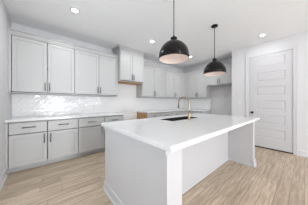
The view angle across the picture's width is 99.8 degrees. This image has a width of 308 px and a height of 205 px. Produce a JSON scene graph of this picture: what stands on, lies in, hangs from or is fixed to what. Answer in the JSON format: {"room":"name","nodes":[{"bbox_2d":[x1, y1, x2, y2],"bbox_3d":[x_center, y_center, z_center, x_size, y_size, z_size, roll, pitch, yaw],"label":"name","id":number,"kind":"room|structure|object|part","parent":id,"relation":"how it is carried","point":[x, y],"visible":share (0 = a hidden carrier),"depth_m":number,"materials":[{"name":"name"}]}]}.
{"room":"kitchen","nodes":[
{"label":"kitchen","id":0,"kind":"room"},
{"bbox_2d":[0,0,11,175],"bbox_3d":[-0.209,-0.191,-0.574,0.140,2.774,8.082,0,0,-41],"label":"wall","id":1,"kind":"structure","parent":0,"point":[5,21],"depth_m":2.02,"materials":[{"name":"paint"}]},
{"bbox_2d":[0,169,7,190],"bbox_3d":[-2.147,1.131,1.814,0.030,0.130,0.810,0,0,-41],"label":"baseboard","id":2,"kind":"structure","parent":1,"relation":"attached to","point":[3,177],"depth_m":1.95,"materials":[{"name":"white paint"}]},
{"bbox_2d":[12,22,182,114],"bbox_3d":[-0.751,-0.191,4.380,5.772,2.774,0.140,0,0,-41],"label":"wall","id":3,"kind":"structure","parent":0,"point":[15,26],"depth_m":3.15,"materials":[{"name":"paint"}]},
{"bbox_2d":[8,28,74,95],"bbox_3d":[-2.280,-0.740,2.721,1.010,1.132,0.365,0,0,-41],"label":"upper cabinet","id":4,"kind":"object","parent":3,"relation":"attached to","point":[37,65],"visible":1,"depth_m":2.56,"materials":[{"name":"paint"}]},
{"bbox_3d":[-2.361,-0.708,2.481,0.485,1.007,0.026,0,0,-41],"label":"door","id":5,"kind":"part","parent":4,"relation":"part of","materials":[{"name":"paint"}]},
{"bbox_3d":[-2.196,-1.256,2.623,1.010,0.073,0.026,0,0,-41],"label":"rail","id":6,"kind":"part","parent":4,"relation":"part of","materials":[{"name":"paint"}]},
{"bbox_3d":[-2.174,-1.278,2.598,1.010,0.056,0.040,0,0,-41],"label":"crown moulding","id":7,"kind":"part","parent":4,"relation":"part of","materials":[{"name":"paint"}]},
{"bbox_3d":[-1.993,-0.708,2.797,0.466,1.007,0.026,0,0,-41],"label":"door","id":8,"kind":"part","parent":4,"relation":"part of","materials":[{"name":"paint"}]},
{"bbox_2d":[73,45,117,96],"bbox_3d":[-1.496,-0.740,3.394,1.052,1.132,0.365,0,0,-41],"label":"upper cabinet","id":9,"kind":"object","parent":3,"relation":"attached to","point":[95,71],"visible":0.93,"depth_m":3.24,"materials":[{"name":"paint"}]},
{"bbox_3d":[-1.608,-0.708,3.128,0.525,1.007,0.026,0,0,-41],"label":"door","id":10,"kind":"part","parent":9,"relation":"part of","materials":[{"name":"paint"}]},
{"bbox_3d":[-1.412,-1.256,3.296,1.052,0.073,0.026,0,0,-41],"label":"rail","id":11,"kind":"part","parent":9,"relation":"part of","materials":[{"name":"paint"}]},
{"bbox_3d":[-1.390,-1.278,3.271,1.052,0.056,0.040,0,0,-41],"label":"crown moulding","id":12,"kind":"part","parent":9,"relation":"part of","materials":[{"name":"paint"}]},
{"bbox_3d":[-1.209,-0.708,3.471,0.507,1.007,0.026,0,0,-41],"label":"door","id":13,"kind":"part","parent":9,"relation":"part of","materials":[{"name":"paint"}]},
{"bbox_2d":[12,84,182,119],"bbox_3d":[-0.703,0.004,4.323,5.490,1.185,0.008,0,0,-41],"label":"backsplash","id":14,"kind":"structure","parent":3,"relation":"attached to","point":[23,105],"depth_m":3.46,"materials":[{"name":"white tile"}]},
{"bbox_2d":[112,44,144,84],"bbox_3d":[-0.753,-1.085,3.963,0.923,0.982,0.470,0,0,-41],"label":"upper cabinet","id":15,"kind":"object","parent":3,"relation":"attached to","point":[130,61],"visible":0.98,"depth_m":3.77,"materials":[{"name":"paint"}]},
{"bbox_3d":[-0.785,-1.056,3.693,0.392,0.841,0.026,0,0,-41],"label":"door","id":16,"kind":"part","parent":15,"relation":"part of","materials":[{"name":"paint"}]},
{"bbox_3d":[-0.756,-1.548,3.966,0.923,0.056,0.460,0,0,-41],"label":"crown moulding","id":17,"kind":"part","parent":15,"relation":"part of","materials":[{"name":"paint"}]},
{"bbox_3d":[-0.633,-1.530,3.823,0.812,0.091,0.026,0,0,-41],"label":"rail","id":18,"kind":"part","parent":15,"relation":"part of","materials":[{"name":"paint"}]},
{"bbox_3d":[-0.481,-1.056,3.954,0.390,0.841,0.026,0,0,-41],"label":"door","id":19,"kind":"part","parent":15,"relation":"part of","materials":[{"name":"paint"}]},
{"bbox_2d":[136,62,165,97],"bbox_3d":[-0.065,-0.740,4.624,1.088,1.132,0.365,0,0,-41],"label":"upper cabinet","id":20,"kind":"object","parent":3,"relation":"attached to","point":[154,85],"visible":0.89,"depth_m":4.46,"materials":[{"name":"paint"}]},
{"bbox_3d":[-0.191,-0.708,4.345,0.521,1.007,0.026,0,0,-41],"label":"door","id":21,"kind":"part","parent":20,"relation":"part of","materials":[{"name":"paint"}]},
{"bbox_3d":[0.041,-1.278,4.500,1.088,0.056,0.040,0,0,-41],"label":"crown moulding","id":22,"kind":"part","parent":20,"relation":"part of","materials":[{"name":"paint"}]},
{"bbox_3d":[0.221,-0.708,4.699,0.546,1.007,0.026,0,0,-41],"label":"door","id":23,"kind":"part","parent":20,"relation":"part of","materials":[{"name":"paint"}]},
{"bbox_2d":[165,68,184,98],"bbox_3d":[0.796,-0.740,5.363,1.178,1.132,0.365,0,0,-41],"label":"upper cabinet","id":24,"kind":"object","parent":3,"relation":"attached to","point":[175,80],"visible":0.9,"depth_m":5.24,"materials":[{"name":"paint"}]},
{"bbox_3d":[0.631,-0.708,5.052,0.512,1.007,0.026,0,0,-41],"label":"door","id":25,"kind":"part","parent":24,"relation":"part of","materials":[{"name":"paint"}]},
{"bbox_3d":[0.902,-1.278,5.240,1.178,0.056,0.040,0,0,-41],"label":"crown moulding","id":26,"kind":"part","parent":24,"relation":"part of","materials":[{"name":"paint"}]},
{"bbox_3d":[1.009,-0.708,5.376,0.463,1.007,0.026,0,0,-41],"label":"door","id":27,"kind":"part","parent":24,"relation":"part of","materials":[{"name":"paint"}]},
{"bbox_2d":[0,147,307,204],"bbox_3d":[1.882,1.246,1.315,5.772,0.100,8.222,0,0,-41],"label":"floor","id":28,"kind":"structure","parent":0,"point":[278,178],"depth_m":1.92,"materials":[{"name":"brown wood"}]},
{"bbox_2d":[5,118,77,173],"bbox_3d":[-2.188,0.759,2.636,1.038,0.874,0.614,0,0,-41],"label":"base cabinet","id":29,"kind":"object","parent":28,"relation":"on","point":[28,144],"visible":0.95,"depth_m":2.38,"materials":[{"name":"paint"}]},
{"bbox_3d":[-2.202,0.439,2.287,0.486,0.190,0.026,0,0,-41],"label":"drawer","id":30,"kind":"part","parent":29,"relation":"part of","materials":[{"name":"paint"}]},
{"bbox_3d":[-2.202,0.816,2.287,0.486,0.540,0.026,0,0,-41],"label":"door","id":31,"kind":"part","parent":29,"relation":"part of","materials":[{"name":"paint"}]},
{"bbox_3d":[-1.821,0.439,2.614,0.495,0.190,0.026,0,0,-41],"label":"drawer","id":32,"kind":"part","parent":29,"relation":"part of","materials":[{"name":"paint"}]},
{"bbox_3d":[-1.821,0.816,2.614,0.495,0.540,0.026,0,0,-41],"label":"door","id":33,"kind":"part","parent":29,"relation":"part of","materials":[{"name":"paint"}]},
{"bbox_2d":[5,112,123,122],"bbox_3d":[-1.788,0.301,2.998,2.116,0.038,0.604,0,0,-41],"label":"countertop","id":34,"kind":"structure","parent":29,"relation":"on","point":[45,117],"depth_m":2.65,"materials":[{"name":"white stone"}]},
{"bbox_2d":[77,116,103,156],"bbox_3d":[-1.583,0.759,3.156,0.554,0.874,0.614,0,0,-41],"label":"base cabinet","id":35,"kind":"object","parent":28,"relation":"on","point":[90,130],"visible":0.84,"depth_m":2.94,"materials":[{"name":"paint"}]},
{"bbox_3d":[-1.417,0.439,2.961,0.541,0.190,0.026,0,0,-41],"label":"drawer","id":36,"kind":"part","parent":35,"relation":"part of","materials":[{"name":"paint"}]},
{"bbox_3d":[-1.417,0.816,2.961,0.541,0.540,0.026,0,0,-41],"label":"door","id":37,"kind":"part","parent":35,"relation":"part of","materials":[{"name":"paint"}]},
{"bbox_2d":[103,115,123,150],"bbox_3d":[-1.176,0.759,3.505,0.515,0.874,0.614,0,0,-41],"label":"base cabinet","id":38,"kind":"object","parent":28,"relation":"on","point":[112,118],"visible":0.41,"depth_m":3.26,"materials":[{"name":"paint"}]},
{"bbox_3d":[-1.010,0.439,3.311,0.503,0.190,0.026,0,0,-41],"label":"drawer","id":39,"kind":"part","parent":38,"relation":"part of","materials":[{"name":"paint"}]},
{"bbox_2d":[137,112,160,118],"bbox_3d":[-0.161,0.759,4.378,0.580,0.874,0.614,0,0,-41],"label":"base cabinet","id":40,"kind":"object","parent":28,"relation":"on","point":[140,115],"visible":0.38,"depth_m":4.18,"materials":[{"name":"paint"}]},
{"bbox_3d":[-0.400,0.759,4.215,0.004,0.874,0.549,0,0,-41],"label":"panel","id":41,"kind":"part","parent":40,"relation":"part of","materials":[{"name":"brown wood"}]},
{"bbox_3d":[0.008,0.439,4.185,0.563,0.190,0.026,0,0,-41],"label":"drawer","id":42,"kind":"part","parent":40,"relation":"part of","materials":[{"name":"paint"}]},
{"bbox_2d":[160,112,171,116],"bbox_3d":[0.272,0.759,4.749,0.555,0.874,0.614,0,0,-41],"label":"base cabinet","id":43,"kind":"object","parent":28,"relation":"on","point":[163,114],"visible":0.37,"depth_m":4.54,"materials":[{"name":"paint"}]},
{"bbox_2d":[172,111,185,115],"bbox_3d":[0.798,0.759,5.201,0.830,0.874,0.614,0,0,-41],"label":"base cabinet","id":44,"kind":"object","parent":28,"relation":"on","point":[174,113],"visible":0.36,"depth_m":4.98,"materials":[{"name":"paint"}]},
{"bbox_3d":[0.861,0.439,4.918,0.543,0.190,0.026,0,0,-41],"label":"drawer","id":45,"kind":"part","parent":44,"relation":"part of","materials":[{"name":"paint"}]},
{"bbox_2d":[103,121,256,204],"bbox_3d":[0.616,0.758,2.159,2.489,0.876,1.276,0,0,-41],"label":"kitchen island","id":46,"kind":"object","parent":28,"relation":"on","point":[137,172],"visible":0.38,"depth_m":1.47,"materials":[{"name":"paint"}]},
{"bbox_3d":[-0.298,1.139,1.336,0.030,0.115,1.220,0,0,-41],"label":"baseboard","id":47,"kind":"part","parent":46,"relation":"part of","materials":[{"name":"paint"}]},
{"bbox_3d":[0.016,0.758,1.125,0.170,0.876,0.430,0,0,-41],"label":"panel","id":48,"kind":"part","parent":46,"relation":"part of","materials":[{"name":"paint"}]},
{"bbox_2d":[101,113,259,151],"bbox_3d":[0.641,0.301,2.151,2.528,0.038,1.308,0,0,-41],"label":"island countertop","id":49,"kind":"structure","parent":46,"relation":"on","point":[170,136],"depth_m":1.47,"materials":[{"name":"white stone"}]},
{"bbox_2d":[160,116,197,120],"bbox_3d":[0.470,0.409,2.338,0.758,0.253,0.308,0,0,-41],"label":"sink","id":50,"kind":"object","parent":49,"relation":"in","point":[184,117],"visible":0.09,"depth_m":2.52,"materials":[{"name":"black metal"}]},
{"bbox_2d":[178,96,191,119],"bbox_3d":[0.538,0.085,2.260,0.111,0.392,0.266,0,0,-41],"label":"faucet","id":51,"kind":"object","parent":49,"relation":"on","point":[189,114],"visible":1,"depth_m":2.16,"materials":[{"name":"gold metal"}]},
{"bbox_3d":[0.513,0.031,2.244,0.021,0.284,0.241,0,0,-41],"label":"spout","id":52,"kind":"part","parent":51,"relation":"part of","materials":[{"name":"gold metal"}]},
{"bbox_3d":[0.895,1.187,1.879,2.144,0.019,0.429,0,0,-41],"label":"shoe moulding","id":53,"kind":"part","parent":46,"relation":"part of","materials":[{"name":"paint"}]},
{"bbox_3d":[1.751,0.758,2.615,0.112,0.876,0.430,0,0,-41],"label":"panel","id":54,"kind":"part","parent":46,"relation":"part of","materials":[{"name":"paint"}]},
{"bbox_2d":[186,111,210,113],"bbox_3d":[1.740,0.759,5.183,0.662,0.874,0.745,0,0,-41],"label":"base cabinet","id":55,"kind":"object","parent":28,"relation":"on","point":[193,112],"visible":0.2,"depth_m":4.95,"materials":[{"name":"paint"}]},
{"bbox_2d":[137,109,210,112],"bbox_3d":[0.826,0.301,4.766,2.594,0.038,1.329,0,0,-41],"label":"countertop","id":56,"kind":"structure","parent":55,"relation":"on","point":[166,110],"depth_m":4.69,"materials":[{"name":"white stone"}]},
{"bbox_2d":[3,0,307,68],"bbox_3d":[1.882,-1.628,1.315,5.772,0.100,8.222,0,0,-41],"label":"ceiling","id":57,"kind":"structure","parent":0,"point":[132,24],"depth_m":2.55,"materials":[{"name":"paint"}]},
{"bbox_2d":[70,7,79,13],"bbox_3d":[-1.351,-1.574,2.214,0.152,0.008,0.152,0,0,-41],"label":"recessed light","id":58,"kind":"object","parent":57,"relation":"in","point":[73,9],"visible":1,"depth_m":2.21,"materials":[{"name":"white plastic"}]},
{"bbox_2d":[159,0,188,63],"bbox_3d":[0.281,-1.097,1.839,0.426,0.961,0.426,0,0,-41],"label":"pendant light","id":59,"kind":"object","parent":57,"relation":"hanging from","point":[174,51],"visible":1,"depth_m":1.73,"materials":[{"name":"black metal"}]},
{"bbox_3d":[0.281,-1.252,1.839,0.019,0.611,0.019,0,0,-41],"label":"rod","id":60,"kind":"part","parent":59,"relation":"part of","materials":[{"name":"black metal"}]},
{"bbox_3d":[0.281,-0.746,1.839,0.426,0.261,0.426,0,0,-41],"label":"lamp shade","id":61,"kind":"part","parent":59,"relation":"part of","materials":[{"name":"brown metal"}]},
{"bbox_2d":[203,24,225,75],"bbox_3d":[1.242,-1.083,2.659,0.426,0.988,0.426,0,0,-41],"label":"pendant light","id":62,"kind":"object","parent":57,"relation":"hanging from","point":[214,68],"visible":1,"depth_m":2.56,"materials":[{"name":"black metal"}]},
{"bbox_3d":[1.242,-1.239,2.659,0.012,0.638,0.012,0,0,-41],"label":"rod","id":63,"kind":"part","parent":62,"relation":"part of","materials":[{"name":"black metal"}]},
{"bbox_3d":[1.242,-0.719,2.659,0.426,0.261,0.426,0,0,-41],"label":"lamp shade","id":64,"kind":"part","parent":62,"relation":"part of","materials":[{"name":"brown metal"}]},
{"bbox_2d":[183,58,231,115],"bbox_3d":[2.209,-0.191,5.255,0.140,2.774,2.392,0,0,-41],"label":"wall","id":65,"kind":"structure","parent":0,"point":[221,97],"depth_m":4.82,"materials":[{"name":"paint"}]},
{"bbox_2d":[183,98,210,109],"bbox_3d":[1.809,0.054,5.606,0.008,0.454,1.318,0,0,-41],"label":"backsplash","id":66,"kind":"structure","parent":65,"relation":"attached to","point":[205,103],"depth_m":5.50,"materials":[{"name":"white tile"}]},
{"bbox_2d":[184,68,210,98],"bbox_3d":[1.663,-0.740,5.484,0.371,1.132,1.308,0,0,-41],"label":"upper cabinet","id":67,"kind":"object","parent":65,"relation":"attached to","point":[195,81],"visible":0.7,"depth_m":5.21,"materials":[{"name":"paint"}]},
{"bbox_3d":[1.597,-0.708,5.357,0.026,1.007,0.395,0,0,-41],"label":"door","id":68,"kind":"part","parent":67,"relation":"part of","materials":[{"name":"paint"}]},
{"bbox_3d":[1.537,-1.278,5.375,0.040,0.056,1.308,0,0,-41],"label":"crown moulding","id":69,"kind":"part","parent":67,"relation":"part of","materials":[{"name":"paint"}]},
{"bbox_3d":[1.859,-0.708,5.053,0.026,1.007,0.387,0,0,-41],"label":"door","id":70,"kind":"part","parent":67,"relation":"part of","materials":[{"name":"paint"}]},
{"bbox_2d":[206,62,231,86],"bbox_3d":[2.390,-0.955,4.614,0.417,0.702,0.956,0,0,-41],"label":"upper cabinet","id":71,"kind":"object","parent":65,"relation":"attached to","point":[225,79],"visible":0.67,"depth_m":4.45,"materials":[{"name":"paint"}]},
{"bbox_3d":[2.116,-0.925,4.695,0.026,0.572,0.464,0,0,-41],"label":"door","id":72,"kind":"part","parent":71,"relation":"part of","materials":[{"name":"paint"}]},
{"bbox_3d":[2.427,-0.925,4.333,0.026,0.572,0.470,0,0,-41],"label":"door","id":73,"kind":"part","parent":71,"relation":"part of","materials":[{"name":"paint"}]},
{"bbox_2d":[232,31,307,150],"bbox_3d":[4.468,-0.191,2.033,0.632,2.774,5.660,0,0,-41],"label":"wall","id":74,"kind":"structure","parent":0,"point":[238,56],"depth_m":3.12,"materials":[{"name":"paint"}]},
{"bbox_2d":[250,49,293,153],"bbox_3d":[2.945,-0.026,3.300,0.106,2.443,0.854,0,0,-41],"label":"door","id":75,"kind":"structure","parent":74,"relation":"in","point":[271,75],"depth_m":3.26,"materials":[{"name":"paint"}]},
{"bbox_2d":[246,44,297,154],"bbox_3d":[2.935,-0.066,3.317,0.020,2.524,0.990,0,0,-41],"label":"trim","id":76,"kind":"structure","parent":74,"relation":"attached to","point":[294,47],"depth_m":2.98,"materials":[{"name":"white paint"}]},
{"bbox_2d":[298,150,307,157],"bbox_3d":[4.217,1.131,1.817,0.030,0.130,5.659,0,0,-41],"label":"baseboard","id":77,"kind":"structure","parent":74,"relation":"attached to","point":[302,153],"depth_m":2.87,"materials":[{"name":"white paint"}]}
]}

